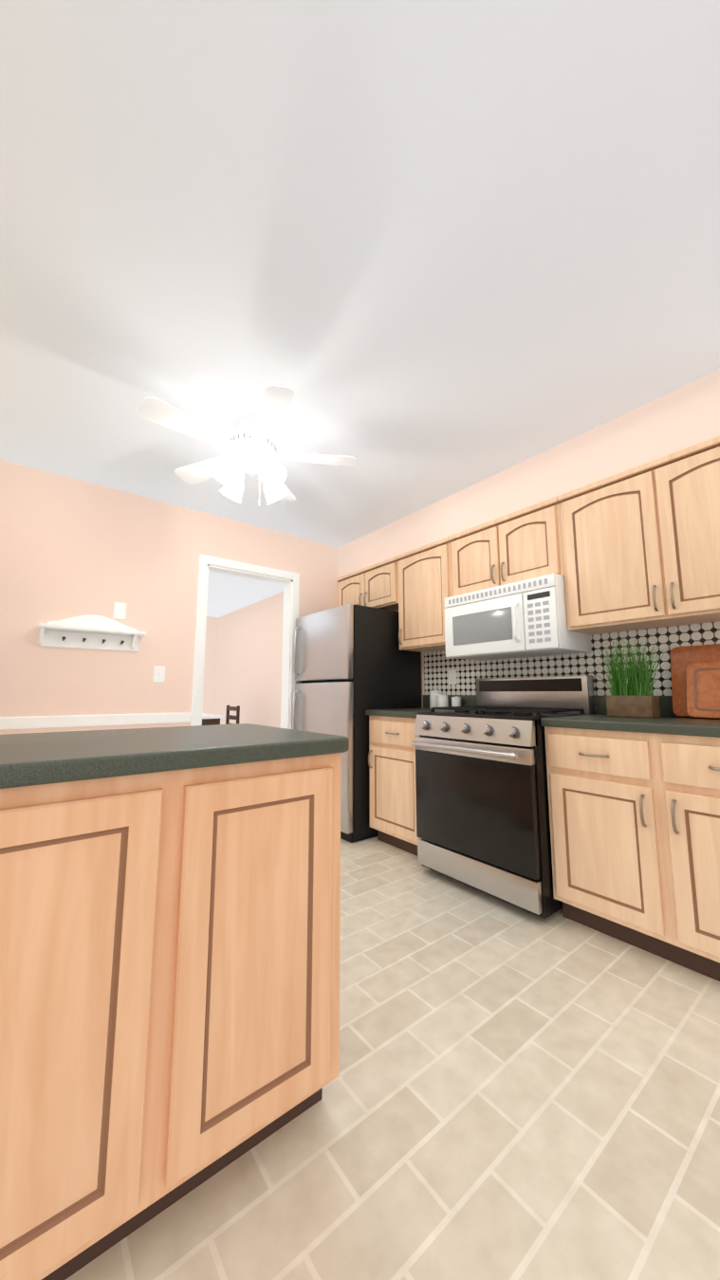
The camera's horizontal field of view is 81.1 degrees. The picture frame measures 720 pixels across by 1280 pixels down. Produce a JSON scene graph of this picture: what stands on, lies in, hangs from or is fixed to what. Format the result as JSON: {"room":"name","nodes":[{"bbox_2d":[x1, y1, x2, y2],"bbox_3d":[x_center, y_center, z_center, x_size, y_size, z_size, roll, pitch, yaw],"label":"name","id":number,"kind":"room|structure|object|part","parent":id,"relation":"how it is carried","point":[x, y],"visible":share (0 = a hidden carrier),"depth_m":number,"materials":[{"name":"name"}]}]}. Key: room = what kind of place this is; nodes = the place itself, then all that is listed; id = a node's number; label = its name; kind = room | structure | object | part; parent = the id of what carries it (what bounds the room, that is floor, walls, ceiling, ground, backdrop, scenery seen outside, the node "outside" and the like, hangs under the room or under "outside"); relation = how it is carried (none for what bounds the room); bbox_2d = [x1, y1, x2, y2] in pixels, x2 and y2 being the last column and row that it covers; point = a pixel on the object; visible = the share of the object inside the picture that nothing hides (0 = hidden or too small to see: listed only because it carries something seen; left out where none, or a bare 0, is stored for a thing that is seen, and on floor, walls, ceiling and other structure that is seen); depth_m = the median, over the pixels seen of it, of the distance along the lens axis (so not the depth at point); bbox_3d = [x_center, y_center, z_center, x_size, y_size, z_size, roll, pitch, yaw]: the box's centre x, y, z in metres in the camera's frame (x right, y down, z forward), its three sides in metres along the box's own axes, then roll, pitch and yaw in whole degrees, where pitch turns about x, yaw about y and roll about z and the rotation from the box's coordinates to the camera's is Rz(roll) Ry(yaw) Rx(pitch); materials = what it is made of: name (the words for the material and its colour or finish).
{"room":"kitchen","nodes":[
{"label":"kitchen","id":0,"kind":"room"},
{"bbox_2d":[0,369,719,734],"bbox_3d":[-1.093,0.175,2.863,3.810,2.440,9.740,6,-9,-38],"label":"wall","id":1,"kind":"structure","parent":0,"point":[70,548],"depth_m":2.83,"materials":[{"name":"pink paint"}]},
{"bbox_2d":[37,614,146,651],"bbox_3d":[-1.709,-0.058,2.712,0.580,0.223,0.115,6,-9,-38],"label":"shelf","id":2,"kind":"object","parent":1,"relation":"attached to","point":[92,631],"visible":1,"depth_m":2.72,"materials":[{"name":"white wood"}]},
{"bbox_2d":[112,602,126,620],"bbox_3d":[-1.633,-0.199,2.861,0.074,0.116,0.007,6,-9,-38],"label":"switch plate","id":3,"kind":"object","parent":1,"relation":"attached to","point":[119,610],"visible":1,"depth_m":2.86,"materials":[{"name":"white plastic"}]},
{"bbox_2d":[0,553,299,730],"bbox_3d":[-1.093,0.346,2.841,3.570,2.095,9.500,6,-9,-38],"label":"trim","id":4,"kind":"structure","parent":1,"relation":"attached to","point":[289,581],"depth_m":3.21,"materials":[{"name":"white wood"}]},
{"bbox_2d":[152,665,164,682],"bbox_3d":[-1.417,0.242,2.971,0.074,0.116,0.015,6,-9,-38],"label":"switch plate","id":5,"kind":"object","parent":1,"relation":"attached to","point":[158,673],"visible":1,"depth_m":2.97,"materials":[{"name":"white plastic"}]},
{"bbox_2d":[336,557,393,610],"bbox_3d":[0.160,-0.434,3.786,0.316,0.382,0.824,6,-9,-38],"label":"upper cabinet","id":6,"kind":"object","parent":1,"relation":"attached to","point":[372,586],"depth_m":3.62,"materials":[{"name":"brown wood"}]},
{"bbox_2d":[393,537,446,652],"bbox_3d":[0.583,-0.315,3.230,0.316,0.760,0.538,6,-9,-38],"label":"upper cabinet","id":7,"kind":"object","parent":1,"relation":"attached to","point":[419,574],"depth_m":3.14,"materials":[{"name":"brown wood"}]},
{"bbox_2d":[446,497,556,597],"bbox_3d":[0.991,-0.533,2.735,0.316,0.452,0.779,6,-9,-38],"label":"upper cabinet","id":8,"kind":"object","parent":1,"relation":"attached to","point":[519,545],"depth_m":2.60,"materials":[{"name":"brown wood"}]},
{"bbox_2d":[444,573,591,660],"bbox_3d":[0.943,-0.108,2.639,0.442,0.409,0.767,6,-9,-38],"label":"microwave","id":9,"kind":"object","parent":8,"relation":"attached to","point":[523,618],"visible":1,"depth_m":2.45,"materials":[{"name":"white"}]},
{"bbox_2d":[421,694,685,717],"bbox_3d":[1.215,0.390,2.562,0.021,0.104,2.252,6,-9,-38],"label":"backsplash","id":10,"kind":"structure","parent":1,"relation":"attached to","point":[665,702],"depth_m":2.37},
{"bbox_2d":[423,621,719,713],"bbox_3d":[1.227,0.217,2.590,0.013,0.457,2.248,6,-9,-38],"label":"tile backsplash","id":11,"kind":"structure","parent":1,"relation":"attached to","point":[447,675],"depth_m":2.45,"materials":[{"name":"tile"}]},
{"bbox_2d":[552,436,719,634],"bbox_3d":[1.516,-0.465,2.054,0.316,0.760,0.913,6,-9,-38],"label":"upper cabinet","id":12,"kind":"object","parent":1,"relation":"attached to","point":[635,548],"depth_m":2.01,"materials":[{"name":"brown wood"}]},
{"bbox_2d":[0,0,719,617],"bbox_3d":[-1.093,-1.075,3.023,3.810,0.080,9.740,6,-9,-38],"label":"ceiling","id":13,"kind":"structure","parent":0,"point":[417,254],"depth_m":1.30,"materials":[{"name":"white paint"}]},
{"bbox_2d":[138,384,355,505],"bbox_3d":[-0.577,-0.918,2.175,1.035,0.443,1.050,6,-9,-38],"label":"ceiling fan","id":14,"kind":"object","parent":13,"relation":"hanging from","point":[249,445],"visible":1,"depth_m":2.11,"materials":[{"name":"white"}]},
{"bbox_3d":[-0.564,-0.822,2.191,0.439,0.134,0.439,6,-9,-38],"label":"lamp shade","id":15,"kind":"part","parent":14,"relation":"part of","materials":[{"name":"white glass"}]},
{"bbox_2d":[65,836,719,1279],"bbox_3d":[0.302,1.190,0.947,3.810,0.060,5.230,6,-9,-38],"label":"floor","id":16,"kind":"structure","parent":0,"point":[511,1092],"depth_m":1.01,"materials":[{"name":"tile"}]},
{"bbox_2d":[0,765,185,1279],"bbox_3d":[-0.726,0.714,0.914,0.410,0.875,0.620,6,-9,-38],"label":"base cabinet","id":17,"kind":"object","parent":16,"relation":"on","point":[170,912],"depth_m":0.73,"materials":[{"name":"brown wood"}]},
{"bbox_2d":[0,723,347,780],"bbox_3d":[-1.348,0.332,1.542,1.568,0.040,2.307,6,-9,-38],"label":"countertop","id":18,"kind":"structure","parent":17,"relation":"on","point":[23,757],"depth_m":0.95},
{"bbox_2d":[163,746,347,1210],"bbox_3d":[-0.397,0.747,1.170,0.426,0.875,0.620,6,-9,-38],"label":"base cabinet","id":19,"kind":"object","parent":16,"relation":"on","point":[255,1040],"depth_m":0.92,"materials":[{"name":"brown wood"}]},
{"bbox_2d":[292,603,421,842],"bbox_3d":[-0.045,0.634,3.498,0.809,1.690,0.765,6,-9,-38],"label":"refrigerator","id":20,"kind":"object","parent":16,"relation":"on","point":[352,664],"visible":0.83,"depth_m":3.19,"materials":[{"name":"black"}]},
{"bbox_2d":[365,713,419,856],"bbox_3d":[0.463,0.977,2.968,0.618,0.875,0.540,6,-9,-38],"label":"base cabinet","id":21,"kind":"object","parent":16,"relation":"on","point":[392,755],"depth_m":2.79,"materials":[{"name":"brown wood"}]},
{"bbox_2d":[365,706,454,717],"bbox_3d":[0.459,0.522,3.022,0.623,0.040,0.574,6,-9,-38],"label":"countertop","id":22,"kind":"structure","parent":21,"relation":"on","point":[412,711],"depth_m":2.87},
{"bbox_2d":[429,689,441,708],"bbox_3d":[0.582,0.454,3.233,0.091,0.144,0.091,-7,-10,42],"label":"canister","id":23,"kind":"object","parent":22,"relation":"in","point":[431,692],"depth_m":3.20,"materials":[{"name":"white ceramic"}]},
{"bbox_2d":[410,675,595,918],"bbox_3d":[0.810,0.760,2.413,0.776,1.105,0.752,6,-9,-38],"label":"range","id":24,"kind":"object","parent":16,"relation":"on","point":[483,824],"visible":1,"depth_m":2.17,"materials":[{"name":"black metal"}]},
{"bbox_2d":[540,721,719,981],"bbox_3d":[1.396,0.827,1.792,0.618,0.875,0.910,6,-9,-38],"label":"base cabinet","id":25,"kind":"object","parent":16,"relation":"on","point":[633,803],"depth_m":1.67,"materials":[{"name":"brown wood"}]},
{"bbox_2d":[540,713,719,732],"bbox_3d":[1.392,0.372,1.846,0.623,0.040,0.914,6,-9,-38],"label":"countertop","id":26,"kind":"structure","parent":25,"relation":"on","point":[677,724],"depth_m":1.78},
{"bbox_2d":[588,635,675,717],"bbox_3d":[1.369,0.183,2.112,0.292,0.399,0.398,6,-9,-38],"label":"grass planter","id":27,"kind":"object","parent":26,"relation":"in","point":[631,697],"visible":1,"depth_m":2.07,"materials":[{"name":"brown wood"}]},
{"bbox_2d":[670,643,719,718],"bbox_3d":[1.683,0.180,1.877,0.138,0.344,0.500,6,-9,-38],"label":"cutting boards","id":28,"kind":"object","parent":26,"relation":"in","point":[695,682],"visible":1,"depth_m":1.98,"materials":[{"name":"brown wood"}]},
{"bbox_3d":[-2.710,1.675,4.743,3.810,0.060,4.510,6,-9,-38],"label":"floor","id":29,"kind":"structure","parent":0,"visible":0},
{"bbox_2d":[201,713,224,725],"bbox_3d":[-2.528,1.351,5.423,1.140,0.755,1.200,6,-9,-38],"label":"dining table","id":30,"kind":"object","parent":29,"relation":"on","point":[210,719],"visible":0.1,"depth_m":5.29,"materials":[{"name":"white wood"}]},
{"bbox_2d":[225,705,239,724],"bbox_3d":[-1.891,1.317,5.612,0.408,0.870,0.400,6,-9,-38],"label":"dining chair","id":31,"kind":"object","parent":29,"relation":"on","point":[236,708],"visible":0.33,"depth_m":5.75,"materials":[{"name":"brown wood"}]}
]}

